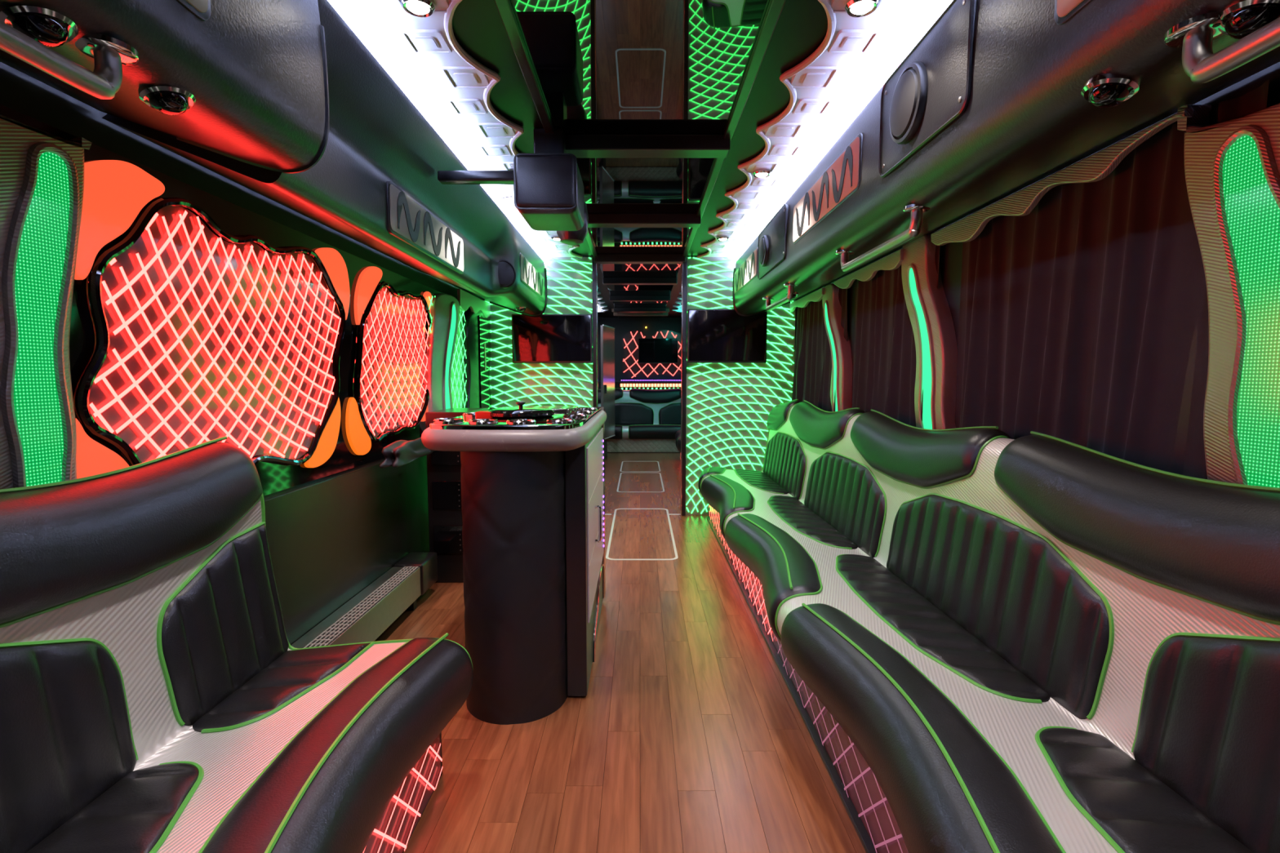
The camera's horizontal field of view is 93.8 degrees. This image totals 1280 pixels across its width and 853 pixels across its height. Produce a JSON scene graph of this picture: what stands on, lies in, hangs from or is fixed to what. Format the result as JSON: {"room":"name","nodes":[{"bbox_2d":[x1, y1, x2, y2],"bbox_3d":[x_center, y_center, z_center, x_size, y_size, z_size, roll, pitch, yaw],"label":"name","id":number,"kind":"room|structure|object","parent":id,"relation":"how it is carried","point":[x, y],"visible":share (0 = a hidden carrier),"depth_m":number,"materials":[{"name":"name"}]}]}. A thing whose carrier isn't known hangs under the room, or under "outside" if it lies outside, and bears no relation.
{"room":"vehicle interior","nodes":[
{"label":"vehicle interior","id":0,"kind":"room"},
{"bbox_2d":[0,62,483,300],"bbox_3d":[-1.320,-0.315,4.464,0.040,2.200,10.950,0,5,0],"label":"trim rail","id":1,"kind":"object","parent":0,"point":[20,92],"depth_m":1.61,"materials":[{"name":"black"}]},
{"bbox_2d":[0,114,91,488],"bbox_3d":[-1.264,-0.126,1.046,0.081,0.980,0.689,0,5,0],"label":"pillar","id":2,"kind":"structure","parent":1,"relation":"attached to","point":[42,173],"depth_m":1.22,"materials":[{"name":"green fabric"}]},
{"bbox_2d":[74,160,350,479],"bbox_3d":[-1.254,-0.250,1.954,0.027,0.872,1.311,0,5,0],"label":"decorative wall panel","id":3,"kind":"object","parent":1,"relation":"in","point":[202,337],"depth_m":1.69,"materials":[{"name":"red"}]},
{"bbox_2d":[0,103,471,497],"bbox_3d":[-1.284,-0.230,2.013,0.033,0.950,5.850,0,5,0],"label":"wall","id":4,"kind":"structure","parent":1,"relation":"attached to","point":[236,220],"depth_m":2.05,"materials":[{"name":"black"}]},
{"bbox_2d":[0,0,547,316],"bbox_3d":[-1.014,-0.827,1.872,0.551,0.500,5.867,0,5,0],"label":"luggage rack","id":5,"kind":"object","parent":1,"relation":"attached to","point":[291,108],"depth_m":1.40,"materials":[{"name":"black plastic"}]},
{"bbox_2d":[0,4,79,47],"bbox_3d":[-0.844,-0.562,0.842,0.081,0.045,0.082,0,5,0],"label":"light","id":6,"kind":"object","parent":5,"relation":"attached to","point":[51,28],"visible":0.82,"depth_m":0.83,"materials":[{"name":"silver metal"}]},
{"bbox_2d":[137,84,195,115],"bbox_3d":[-0.839,-0.580,1.064,0.081,0.045,0.082,0,5,0],"label":"light","id":7,"kind":"object","parent":5,"relation":"attached to","point":[170,100],"visible":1,"depth_m":1.05,"materials":[{"name":"silver metal"}]},
{"bbox_2d":[176,0,210,21],"bbox_3d":[-0.757,-0.762,0.601,0.026,0.200,0.883,0,5,0],"label":"air vent","id":8,"kind":"object","parent":5,"relation":"attached to","point":[201,9],"visible":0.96,"depth_m":1.01,"materials":[{"name":"black"}]},
{"bbox_2d":[386,180,463,274],"bbox_3d":[-0.859,-0.786,2.459,0.026,0.175,0.870,0,5,0],"label":"light panel","id":9,"kind":"object","parent":5,"relation":"attached to","point":[409,221],"visible":1,"depth_m":2.33,"materials":[{"name":"silver plastic"}]},
{"bbox_2d":[457,288,490,317],"bbox_3d":[-1.232,-0.908,4.562,0.020,0.138,0.988,0,5,0],"label":"valance","id":10,"kind":"object","parent":5,"relation":"attached to","point":[465,300],"visible":0.84,"depth_m":4.38,"materials":[{"name":"fabric"}]},
{"bbox_2d":[497,259,515,288],"bbox_3d":[-0.815,-0.908,3.559,0.170,0.170,0.042,-4,6,-38],"label":"speaker","id":11,"kind":"object","parent":5,"relation":"attached to","point":[506,271],"visible":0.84,"depth_m":3.56},
{"bbox_2d":[515,306,527,311],"bbox_3d":[-0.849,-0.844,4.295,0.081,0.045,0.082,0,5,0],"label":"light","id":12,"kind":"object","parent":5,"relation":"attached to","point":[519,308],"visible":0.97,"depth_m":4.27,"materials":[{"name":"silver metal"}]},
{"bbox_2d":[520,252,544,299],"bbox_3d":[-0.757,-1.042,4.209,0.026,0.180,0.920,0,5,0],"label":"air vent","id":13,"kind":"object","parent":5,"relation":"attached to","point":[530,276],"visible":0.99,"depth_m":4.10,"materials":[{"name":"silver"}]},
{"bbox_2d":[263,455,429,644],"bbox_3d":[-1.270,0.520,3.178,0.060,0.745,3.650,0,5,0],"label":"wall panel","id":14,"kind":"object","parent":1,"relation":"attached to","point":[330,539],"depth_m":2.47,"materials":[{"name":"black"}]},
{"bbox_2d":[345,266,431,455],"bbox_3d":[-1.254,-0.342,3.109,0.027,0.874,1.126,0,5,0],"label":"decorative wall panel","id":15,"kind":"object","parent":1,"relation":"in","point":[390,393],"depth_m":2.96,"materials":[{"name":"red plastic"}]},
{"bbox_2d":[425,293,459,412],"bbox_3d":[-1.254,-0.346,3.817,0.081,1.010,0.610,0,5,0],"label":"pillar","id":16,"kind":"structure","parent":1,"relation":"attached to","point":[445,308],"depth_m":3.70,"materials":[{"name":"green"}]},
{"bbox_2d":[424,290,466,408],"bbox_3d":[-1.255,-0.401,3.915,0.025,0.860,0.770,0,5,0],"label":"light panel","id":17,"kind":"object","parent":1,"relation":"in","point":[458,387],"depth_m":4.16,"materials":[{"name":"green plastic"}]},
{"bbox_2d":[462,310,491,409],"bbox_3d":[-1.248,-0.464,4.738,0.073,1.053,0.962,0,5,0],"label":"pillar","id":18,"kind":"structure","parent":1,"relation":"attached to","point":[477,343],"depth_m":4.50,"materials":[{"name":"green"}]},
{"bbox_2d":[374,453,866,852],"bbox_3d":[0.000,0.811,4.556,2.600,0.060,10.950,0,5,0],"label":"floor","id":19,"kind":"structure","parent":0,"point":[687,735],"depth_m":1.92,"materials":[{"name":"brown wood"}]},
{"bbox_2d":[0,435,473,852],"bbox_3d":[-0.836,0.612,0.526,0.766,0.994,2.360,0,5,0],"label":"sofa","id":20,"kind":"object","parent":19,"relation":"on","point":[156,696],"visible":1,"depth_m":1.20,"materials":[{"name":"black leather"}]},
{"bbox_2d":[0,641,136,852],"bbox_3d":[-1.019,0.538,0.631,0.070,0.366,1.107,0,5,0],"label":"cushion","id":21,"kind":"object","parent":20,"relation":"on","point":[68,727],"depth_m":1.04,"materials":[{"name":"black leather"}]},
{"bbox_2d":[26,763,198,852],"bbox_3d":[-0.876,0.711,0.610,0.241,0.036,1.166,0,5,0],"label":"seat cushion","id":22,"kind":"object","parent":20,"relation":"on","point":[131,807],"depth_m":1.04,"materials":[{"name":"black leather"}]},
{"bbox_2d":[161,524,288,726],"bbox_3d":[-1.019,0.468,1.486,0.070,0.366,0.403,0,5,0],"label":"cushion","id":23,"kind":"object","parent":20,"relation":"on","point":[223,628],"depth_m":1.43,"materials":[{"name":"black leather"}]},
{"bbox_2d":[192,643,369,732],"bbox_3d":[-0.876,0.638,1.502,0.240,0.035,0.397,0,5,0],"label":"seat cushion","id":24,"kind":"object","parent":20,"relation":"on","point":[285,683],"depth_m":1.45,"materials":[{"name":"black leather"}]},
{"bbox_2d":[290,552,437,648],"bbox_3d":[-1.164,0.845,2.457,0.148,0.215,1.560,0,5,0],"label":"wall heater","id":25,"kind":"object","parent":19,"relation":"on","point":[366,616],"visible":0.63,"depth_m":2.59,"materials":[{"name":"silver metal"}]},
{"bbox_2d":[303,566,418,648],"bbox_3d":[-1.140,0.754,2.339,0.072,0.005,1.310,0,5,0],"label":"grille","id":26,"kind":"object","parent":25,"relation":"attached to","point":[345,623],"depth_m":2.45,"materials":[{"name":"grey metal"}]},
{"bbox_2d":[425,408,488,582],"bbox_3d":[-1.065,0.382,3.550,0.230,0.960,0.486,0,5,0],"label":"cabinet","id":27,"kind":"object","parent":19,"relation":"on","point":[443,468],"visible":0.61,"depth_m":3.33,"materials":[{"name":"black wood"}]},
{"bbox_2d":[379,437,435,468],"bbox_3d":[-1.135,0.108,2.959,0.101,0.104,0.703,0,5,0],"label":"cloth bundle","id":28,"kind":"object","parent":27,"relation":"attached to","point":[398,453],"visible":0.91,"depth_m":2.78,"materials":[{"name":"black fabric"}]},
{"bbox_2d":[421,406,606,724],"bbox_3d":[-0.452,0.439,2.557,0.588,1.008,1.286,0,5,0],"label":"bar counter","id":29,"kind":"object","parent":19,"relation":"on","point":[533,489],"depth_m":1.99,"materials":[{"name":"black leather"}]},
{"bbox_2d":[475,410,493,417],"bbox_3d":[-0.595,-0.048,2.324,0.070,0.022,0.080,0,5,0],"label":"box","id":30,"kind":"object","parent":29,"relation":"on","point":[482,414],"visible":0.69,"depth_m":2.28,"materials":[{"name":"red plastic"}]},
{"bbox_2d":[429,406,604,430],"bbox_3d":[-0.453,-0.044,2.530,0.531,0.018,1.255,0,5,0],"label":"countertop","id":31,"kind":"structure","parent":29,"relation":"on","point":[584,418],"depth_m":2.01,"materials":[{"name":"grey mirror"}]},
{"bbox_2d":[488,400,554,418],"bbox_3d":[-0.470,-0.070,2.362,0.259,0.060,0.259,0,5,0],"label":"round lid","id":32,"kind":"object","parent":29,"relation":"on","point":[521,412],"visible":0.97,"depth_m":2.27,"materials":[{"name":"black"}]},
{"bbox_2d":[507,405,577,412],"bbox_3d":[-0.450,-0.083,2.793,0.300,0.016,0.260,0,5,0],"label":"tray","id":33,"kind":"object","parent":29,"relation":"on","point":[555,408],"visible":0.54,"depth_m":2.73,"materials":[{"name":"silver metal"}]},
{"bbox_2d":[591,256,598,407],"bbox_3d":[-0.365,-0.318,4.953,0.041,2.126,0.116,0,5,0],"label":"post","id":34,"kind":"object","parent":19,"relation":"on","point":[594,265],"visible":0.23,"depth_m":4.87,"materials":[{"name":"black metal"}]},
{"bbox_2d":[600,324,615,459],"bbox_3d":[-0.459,-0.485,8.550,0.182,1.872,0.626,0,5,0],"label":"door","id":35,"kind":"structure","parent":19,"relation":"on","point":[607,333],"depth_m":8.48,"materials":[{"name":"grey metal"}]},
{"bbox_2d":[598,387,680,453],"bbox_3d":[0.000,-0.110,9.418,2.211,0.982,0.748,0,5,0],"label":"sofa","id":36,"kind":"object","parent":19,"relation":"on","point":[646,420],"visible":0.44,"depth_m":9.57,"materials":[{"name":"black leather"}]},
{"bbox_2d":[614,403,653,425],"bbox_3d":[-0.220,-0.195,9.585,0.879,0.366,0.070,0,5,0],"label":"cushion","id":37,"kind":"object","parent":36,"relation":"on","point":[625,414],"depth_m":9.57,"materials":[{"name":"black leather"}]},
{"bbox_2d":[658,403,680,424],"bbox_3d":[0.700,-0.195,9.585,0.798,0.366,0.070,0,5,0],"label":"cushion","id":38,"kind":"object","parent":36,"relation":"on","point":[668,413],"depth_m":9.57,"materials":[{"name":"black leather"}]},
{"bbox_2d":[616,472,664,492],"bbox_3d":[0.006,0.610,6.637,0.487,0.002,1.250,0,5,0],"label":"hatch outline","id":39,"kind":"object","parent":19,"relation":"on","point":[620,473],"visible":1,"depth_m":6.23,"materials":[{"name":"grey metal"}]},
{"bbox_2d":[620,461,660,471],"bbox_3d":[0.004,0.516,7.783,0.502,0.002,0.930,0,5,0],"label":"hatch outline","id":40,"kind":"object","parent":19,"relation":"on","point":[622,461],"visible":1,"depth_m":7.68,"materials":[{"name":"grey"}]},
{"bbox_2d":[605,508,678,560],"bbox_3d":[0.012,0.783,4.522,0.464,0.002,1.494,0,5,0],"label":"hatch outline","id":41,"kind":"object","parent":19,"relation":"on","point":[667,510],"visible":1,"depth_m":4.16,"materials":[{"name":"grey metal"}]},
{"bbox_2d":[675,429,680,457],"bbox_3d":[0.836,0.084,6.980,0.766,0.994,2.911,0,5,0],"label":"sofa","id":42,"kind":"object","parent":19,"relation":"on","point":[677,436],"visible":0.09,"depth_m":7.59,"materials":[{"name":"black leather"}]},
{"bbox_2d":[680,256,687,515],"bbox_3d":[0.359,-0.318,4.953,0.041,2.126,0.116,0,5,0],"label":"post","id":43,"kind":"object","parent":19,"relation":"on","point":[684,265],"visible":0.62,"depth_m":4.90,"materials":[{"name":"black"}]},
{"bbox_2d":[697,399,1279,852],"bbox_3d":[0.836,0.481,2.126,0.766,0.994,5.571,0,5,0],"label":"sofa","id":44,"kind":"object","parent":19,"relation":"on","point":[984,640],"visible":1,"depth_m":1.37,"materials":[{"name":"black leather"}]},
{"bbox_2d":[735,468,788,493],"bbox_3d":[0.876,0.397,4.440,0.241,0.035,0.932,0,5,0],"label":"seat cushion","id":45,"kind":"object","parent":44,"relation":"on","point":[763,481],"depth_m":4.31,"materials":[{"name":"black leather"}]},
{"bbox_2d":[762,432,805,499],"bbox_3d":[1.019,0.240,4.274,0.070,0.366,1.107,0,5,0],"label":"cushion","id":46,"kind":"object","parent":44,"relation":"on","point":[784,461],"depth_m":4.12,"materials":[{"name":"black leather"}]},
{"bbox_2d":[768,495,857,549],"bbox_3d":[0.876,0.492,3.281,0.241,0.036,1.166,0,5,0],"label":"seat cushion","id":47,"kind":"object","parent":44,"relation":"on","point":[811,526],"depth_m":3.06,"materials":[{"name":"black leather"}]},
{"bbox_2d":[804,453,884,557],"bbox_3d":[1.019,0.339,3.068,0.070,0.366,1.107,0,5,0],"label":"cushion","id":48,"kind":"object","parent":44,"relation":"on","point":[845,491],"depth_m":2.89,"materials":[{"name":"black leather"}]},
{"bbox_2d":[837,554,1050,702],"bbox_3d":[0.876,0.596,2.005,0.241,0.036,1.166,0,5,0],"label":"seat cushion","id":49,"kind":"object","parent":44,"relation":"on","point":[971,663],"depth_m":1.73,"materials":[{"name":"black leather"}]},
{"bbox_2d":[886,495,1109,719],"bbox_3d":[1.019,0.437,1.862,0.070,0.366,1.107,0,5,0],"label":"cushion","id":50,"kind":"object","parent":44,"relation":"on","point":[1035,599],"depth_m":1.60,"materials":[{"name":"black leather"}]},
{"bbox_2d":[1039,728,1253,852],"bbox_3d":[0.876,0.701,0.730,0.241,0.036,1.166,0,5,0],"label":"seat cushion","id":51,"kind":"object","parent":44,"relation":"on","point":[1119,791],"depth_m":1.07,"materials":[{"name":"black leather"}]},
{"bbox_2d":[1133,635,1279,852],"bbox_3d":[1.019,0.536,0.656,0.070,0.366,1.107,0,5,0],"label":"cushion","id":52,"kind":"object","parent":44,"relation":"on","point":[1206,720],"depth_m":1.05,"materials":[{"name":"black leather"}]},
{"bbox_2d":[597,316,681,390],"bbox_3d":[0.000,-0.763,9.941,2.600,2.200,0.040,0,5,0],"label":"wall","id":53,"kind":"structure","parent":0,"point":[622,326],"depth_m":9.85,"materials":[{"name":"black"}]},
{"bbox_2d":[598,379,680,389],"bbox_3d":[0.000,-0.687,9.823,1.800,0.157,0.208,0,5,0],"label":"light strip","id":54,"kind":"object","parent":53,"relation":"attached to","point":[623,384],"visible":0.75,"depth_m":9.74,"materials":[{"name":"white"}]},
{"bbox_2d":[622,329,681,378],"bbox_3d":[0.254,-1.189,9.856,1.112,0.797,0.041,0,5,0],"label":"lattice panel","id":55,"kind":"object","parent":53,"relation":"attached to","point":[631,368],"visible":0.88,"depth_m":9.86,"materials":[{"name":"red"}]},
{"bbox_2d":[638,337,678,363],"bbox_3d":[0.295,-1.237,9.780,0.650,0.410,0.092,0,5,0],"label":"television","id":56,"kind":"object","parent":55,"relation":"attached to","point":[651,350],"visible":1,"depth_m":9.73,"materials":[{"name":"black"}]},
{"bbox_2d":[452,0,827,317],"bbox_3d":[0.000,-1.371,4.378,2.600,0.062,10.950,0,5,0],"label":"ceiling","id":57,"kind":"structure","parent":0,"point":[601,67],"depth_m":2.02,"materials":[{"name":"black"}]},
{"bbox_2d":[327,0,582,257],"bbox_3d":[-0.652,-1.106,1.903,0.416,0.070,5.885,0,5,0],"label":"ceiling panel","id":58,"kind":"object","parent":57,"relation":"attached to","point":[450,88],"visible":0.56,"depth_m":1.97,"materials":[{"name":"white plastic"}]},
{"bbox_2d":[400,0,435,17],"bbox_3d":[-0.570,-1.080,1.537,0.084,0.026,0.084,0,5,0],"label":"recessed light","id":59,"kind":"object","parent":58,"relation":"attached to","point":[420,8],"visible":1,"depth_m":1.53,"materials":[{"name":"white glass"}]},
{"bbox_2d":[551,235,560,240],"bbox_3d":[-0.570,-1.290,4.109,0.084,0.026,0.084,0,5,0],"label":"recessed light","id":60,"kind":"object","parent":58,"relation":"attached to","point":[555,237],"visible":0.77,"depth_m":4.08,"materials":[{"name":"silver metal"}]},
{"bbox_2d":[437,128,584,231],"bbox_3d":[-0.517,-0.995,2.379,0.566,0.360,0.335,0,5,0],"label":"box","id":61,"kind":"object","parent":57,"relation":"attached to","point":[548,184],"visible":1,"depth_m":2.24,"materials":[{"name":"black plastic"}]},
{"bbox_2d":[493,0,597,257],"bbox_3d":[-0.355,-1.125,1.879,0.036,0.020,5.930,0,5,0],"label":"trim","id":62,"kind":"structure","parent":57,"relation":"attached to","point":[504,7],"depth_m":1.84,"materials":[{"name":"black"}]},
{"bbox_2d":[556,202,588,244],"bbox_3d":[-0.330,-1.039,2.905,0.159,0.298,0.159,0,5,0],"label":"lamp","id":63,"kind":"object","parent":57,"relation":"hanging from","point":[569,237],"visible":0.46,"depth_m":2.87,"materials":[{"name":"black"}]},
{"bbox_2d":[597,287,608,312],"bbox_3d":[-0.652,-1.514,6.903,0.416,0.072,3.892,0,5,0],"label":"ceiling panel","id":64,"kind":"object","parent":57,"relation":"attached to","point":[601,307],"visible":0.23,"depth_m":8.10,"materials":[{"name":"white plastic"}]},
{"bbox_2d":[602,277,677,284],"bbox_3d":[0.000,-1.434,5.903,0.730,0.060,0.100,0,5,0],"label":"trim","id":65,"kind":"structure","parent":57,"relation":"attached to","point":[606,281],"depth_m":5.85,"materials":[{"name":"black"}]},
{"bbox_2d":[609,295,670,301],"bbox_3d":[0.000,-1.540,7.198,0.730,0.060,0.100,0,5,0],"label":"trim","id":66,"kind":"structure","parent":57,"relation":"attached to","point":[612,298],"depth_m":7.15,"materials":[{"name":"black"}]},
{"bbox_2d":[613,306,666,311],"bbox_3d":[0.000,-1.638,8.394,0.730,0.060,0.100,0,5,0],"label":"trim","id":67,"kind":"structure","parent":57,"relation":"attached to","point":[615,308],"depth_m":8.35,"materials":[{"name":"black"}]},
{"bbox_2d":[594,253,685,263],"bbox_3d":[0.000,-1.344,4.806,0.730,0.060,0.100,0,5,0],"label":"trim","id":68,"kind":"structure","parent":57,"relation":"attached to","point":[601,258],"depth_m":4.76,"materials":[{"name":"black"}]},
{"bbox_2d":[612,308,669,315],"bbox_3d":[0.010,-1.678,8.793,0.820,0.050,0.560,0,5,0],"label":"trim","id":69,"kind":"structure","parent":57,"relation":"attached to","point":[615,313],"depth_m":9.01,"materials":[{"name":"brown"}]},
{"bbox_2d":[587,213,701,227],"bbox_3d":[0.000,-1.248,3.630,0.730,0.060,0.100,0,5,0],"label":"trim","id":70,"kind":"structure","parent":57,"relation":"attached to","point":[595,220],"depth_m":3.58,"materials":[{"name":"black"}]},
{"bbox_2d":[565,134,730,157],"bbox_3d":[0.000,-1.153,2.464,0.730,0.060,0.100,0,5,0],"label":"ceiling beam","id":71,"kind":"structure","parent":57,"relation":"attached to","point":[580,145],"depth_m":2.42,"materials":[{"name":"black metal"}]},
{"bbox_2d":[671,292,681,312],"bbox_3d":[0.652,-1.514,6.903,0.416,0.072,3.892,0,5,0],"label":"ceiling panel","id":72,"kind":"object","parent":57,"relation":"attached to","point":[678,307],"visible":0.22,"depth_m":8.12,"materials":[{"name":"white plastic"}]},
{"bbox_2d":[697,0,952,257],"bbox_3d":[0.652,-1.106,1.903,0.416,0.070,5.885,0,5,0],"label":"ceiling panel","id":73,"kind":"object","parent":57,"relation":"attached to","point":[828,89],"visible":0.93,"depth_m":2.08,"materials":[{"name":"white plastic"}]},
{"bbox_2d":[716,235,728,240],"bbox_3d":[0.570,-1.290,4.109,0.084,0.026,0.084,0,5,0],"label":"recessed light","id":74,"kind":"object","parent":73,"relation":"attached to","point":[722,237],"visible":1,"depth_m":4.08,"materials":[{"name":"silver metal"}]},
{"bbox_2d":[752,168,770,177],"bbox_3d":[0.570,-1.183,2.803,0.084,0.026,0.084,0,5,0],"label":"recessed light","id":75,"kind":"object","parent":73,"relation":"attached to","point":[762,172],"visible":1,"depth_m":2.78,"materials":[{"name":"silver metal"}]},
{"bbox_2d":[844,0,879,17],"bbox_3d":[0.570,-1.080,1.537,0.084,0.026,0.084,0,5,0],"label":"recessed light","id":76,"kind":"object","parent":73,"relation":"attached to","point":[854,8],"visible":1,"depth_m":1.53,"materials":[{"name":"silver metal"}]},
{"bbox_2d":[483,256,796,515],"bbox_3d":[0.000,-0.321,4.966,2.560,2.130,0.069,0,5,0],"label":"wall","id":77,"kind":"structure","parent":0,"point":[729,406],"depth_m":4.93,"materials":[{"name":"green"}]},
{"bbox_2d":[511,314,592,363],"bbox_3d":[-0.712,-0.712,4.870,0.647,0.395,0.080,0,5,0],"label":"television","id":78,"kind":"object","parent":77,"relation":"attached to","point":[544,338],"visible":0.98,"depth_m":4.83,"materials":[{"name":"black"}]},
{"bbox_2d":[687,309,767,363],"bbox_3d":[0.705,-0.734,4.869,0.640,0.432,0.080,0,5,0],"label":"television","id":79,"kind":"object","parent":77,"relation":"attached to","point":[713,335],"visible":0.83,"depth_m":4.83,"materials":[{"name":"black"}]},
{"bbox_2d":[682,0,786,257],"bbox_3d":[0.355,-1.125,1.879,0.036,0.020,5.930,0,5,0],"label":"trim","id":80,"kind":"structure","parent":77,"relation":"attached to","point":[775,7],"depth_m":1.98,"materials":[{"name":"black"}]},
{"bbox_2d":[795,62,1279,475],"bbox_3d":[1.320,-0.315,4.464,0.040,2.200,10.950,0,5,0],"label":"wall","id":81,"kind":"structure","parent":0,"point":[951,253],"depth_m":1.45,"materials":[{"name":"black"}]},
{"bbox_2d":[791,287,848,411],"bbox_3d":[1.267,-0.393,4.342,0.070,1.135,1.240,0,5,0],"label":"curtain","id":82,"kind":"object","parent":81,"relation":"hanging from","point":[812,371],"visible":0.47,"depth_m":4.38,"materials":[{"name":"grey fabric"}]},
{"bbox_2d":[822,283,852,411],"bbox_3d":[1.268,-0.482,3.872,0.081,0.901,0.479,0,5,0],"label":"pillar","id":83,"kind":"structure","parent":81,"relation":"attached to","point":[840,348],"depth_m":3.77,"materials":[{"name":"beige fabric"}]},
{"bbox_2d":[851,244,941,426],"bbox_3d":[1.267,-0.293,3.116,0.072,1.135,1.060,0,5,0],"label":"curtain","id":84,"kind":"object","parent":81,"relation":"hanging from","point":[884,371],"visible":0.56,"depth_m":3.14,"materials":[{"name":"grey fabric"}]},
{"bbox_2d":[901,231,957,429],"bbox_3d":[1.268,-0.390,2.637,0.081,0.980,0.479,0,5,0],"label":"pillar","id":85,"kind":"structure","parent":81,"relation":"attached to","point":[929,312],"depth_m":2.57,"materials":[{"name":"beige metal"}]},
{"bbox_2d":[732,0,1279,316],"bbox_3d":[1.014,-0.827,1.872,0.551,0.500,5.867,0,5,0],"label":"luggage rack","id":86,"kind":"object","parent":81,"relation":"attached to","point":[1026,118],"depth_m":1.29,"materials":[{"name":"black plastic"}]},
{"bbox_2d":[733,247,758,294],"bbox_3d":[0.757,-1.096,4.290,0.026,0.185,0.930,0,5,0],"label":"air vent","id":87,"kind":"object","parent":86,"relation":"attached to","point":[747,271],"visible":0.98,"depth_m":4.18,"materials":[{"name":"silver"}]},
{"bbox_2d":[757,203,788,279],"bbox_3d":[0.739,-0.987,3.253,0.052,0.275,0.734,0,5,0],"label":"speaker","id":88,"kind":"object","parent":86,"relation":"attached to","point":[772,238],"visible":0.99,"depth_m":3.20},
{"bbox_2d":[759,237,764,263],"bbox_3d":[0.725,-1.044,3.557,0.024,0.155,0.155,0,5,0],"label":"grille","id":89,"kind":"object","parent":88,"relation":"attached to","point":[762,246],"depth_m":3.52,"materials":[{"name":"black plastic"}]},
{"bbox_2d":[785,291,798,297],"bbox_3d":[0.899,-0.783,3.548,0.081,0.045,0.082,0,5,0],"label":"light","id":90,"kind":"object","parent":86,"relation":"attached to","point":[795,294],"visible":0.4,"depth_m":3.52,"materials":[{"name":"silver metal"}]},
{"bbox_2d":[789,287,824,312],"bbox_3d":[1.232,-0.943,4.609,0.020,0.077,1.180,0,5,0],"label":"valance","id":91,"kind":"object","parent":86,"relation":"attached to","point":[815,296],"visible":0.82,"depth_m":4.37,"materials":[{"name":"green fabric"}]},
{"bbox_2d":[792,133,862,244],"bbox_3d":[0.757,-0.946,2.481,0.026,0.190,0.900,0,5,0],"label":"light panel","id":92,"kind":"object","parent":86,"relation":"attached to","point":[841,180],"visible":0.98,"depth_m":2.34,"materials":[{"name":"white plastic"}]},
{"bbox_2d":[833,248,903,288],"bbox_3d":[1.232,-0.834,3.296,0.020,0.079,0.969,0,5,0],"label":"valance","id":93,"kind":"object","parent":86,"relation":"attached to","point":[892,261],"visible":1,"depth_m":3.15,"materials":[{"name":"beige fabric"}]},
{"bbox_2d":[878,0,976,177],"bbox_3d":[0.739,-0.886,1.603,0.052,0.284,0.509,0,5,0],"label":"speaker","id":94,"kind":"object","parent":86,"relation":"attached to","point":[930,89],"visible":0.98,"depth_m":1.54},
{"bbox_2d":[889,68,918,137],"bbox_3d":[0.725,-0.887,1.648,0.024,0.172,0.172,0,5,0],"label":"grille","id":95,"kind":"object","parent":94,"relation":"attached to","point":[904,112],"depth_m":1.62,"materials":[{"name":"black plastic"}]},
{"bbox_2d":[931,108,1193,245],"bbox_3d":[1.232,-0.716,1.932,0.020,0.091,1.174,0,5,0],"label":"valance","id":96,"kind":"object","parent":86,"relation":"attached to","point":[1096,166],"visible":1,"depth_m":1.79,"materials":[{"name":"beige fabric"}]},
{"bbox_2d":[1053,0,1092,25],"bbox_3d":[0.757,-0.779,0.635,0.026,0.200,0.892,0,5,0],"label":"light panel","id":97,"kind":"object","parent":86,"relation":"attached to","point":[1064,10],"visible":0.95,"depth_m":1.05,"materials":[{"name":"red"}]},
{"bbox_2d":[1080,73,1139,107],"bbox_3d":[0.819,-0.582,1.044,0.081,0.045,0.082,0,5,0],"label":"light","id":98,"kind":"object","parent":86,"relation":"attached to","point":[1104,90],"visible":1,"depth_m":1.03,"materials":[{"name":"silver metal"}]},
{"bbox_2d":[1217,0,1279,39],"bbox_3d":[0.844,-0.560,0.822,0.081,0.045,0.082,0,5,0],"label":"light","id":99,"kind":"object","parent":86,"relation":"attached to","point":[1244,17],"visible":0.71,"depth_m":0.81,"materials":[{"name":"silver metal"}]},
{"bbox_2d":[955,79,1269,479],"bbox_3d":[1.268,-0.189,1.846,0.072,1.135,1.170,0,5,0],"label":"curtain","id":100,"kind":"object","parent":81,"relation":"hanging from","point":[1114,261],"visible":0.59,"depth_m":1.65,"materials":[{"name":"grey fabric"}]},
{"bbox_2d":[1177,102,1279,488],"bbox_3d":[1.264,-0.172,1.060,0.081,1.070,0.719,0,5,0],"label":"pillar","id":101,"kind":"structure","parent":81,"relation":"attached to","point":[1232,167],"depth_m":1.23,"materials":[{"name":"beige fabric"}]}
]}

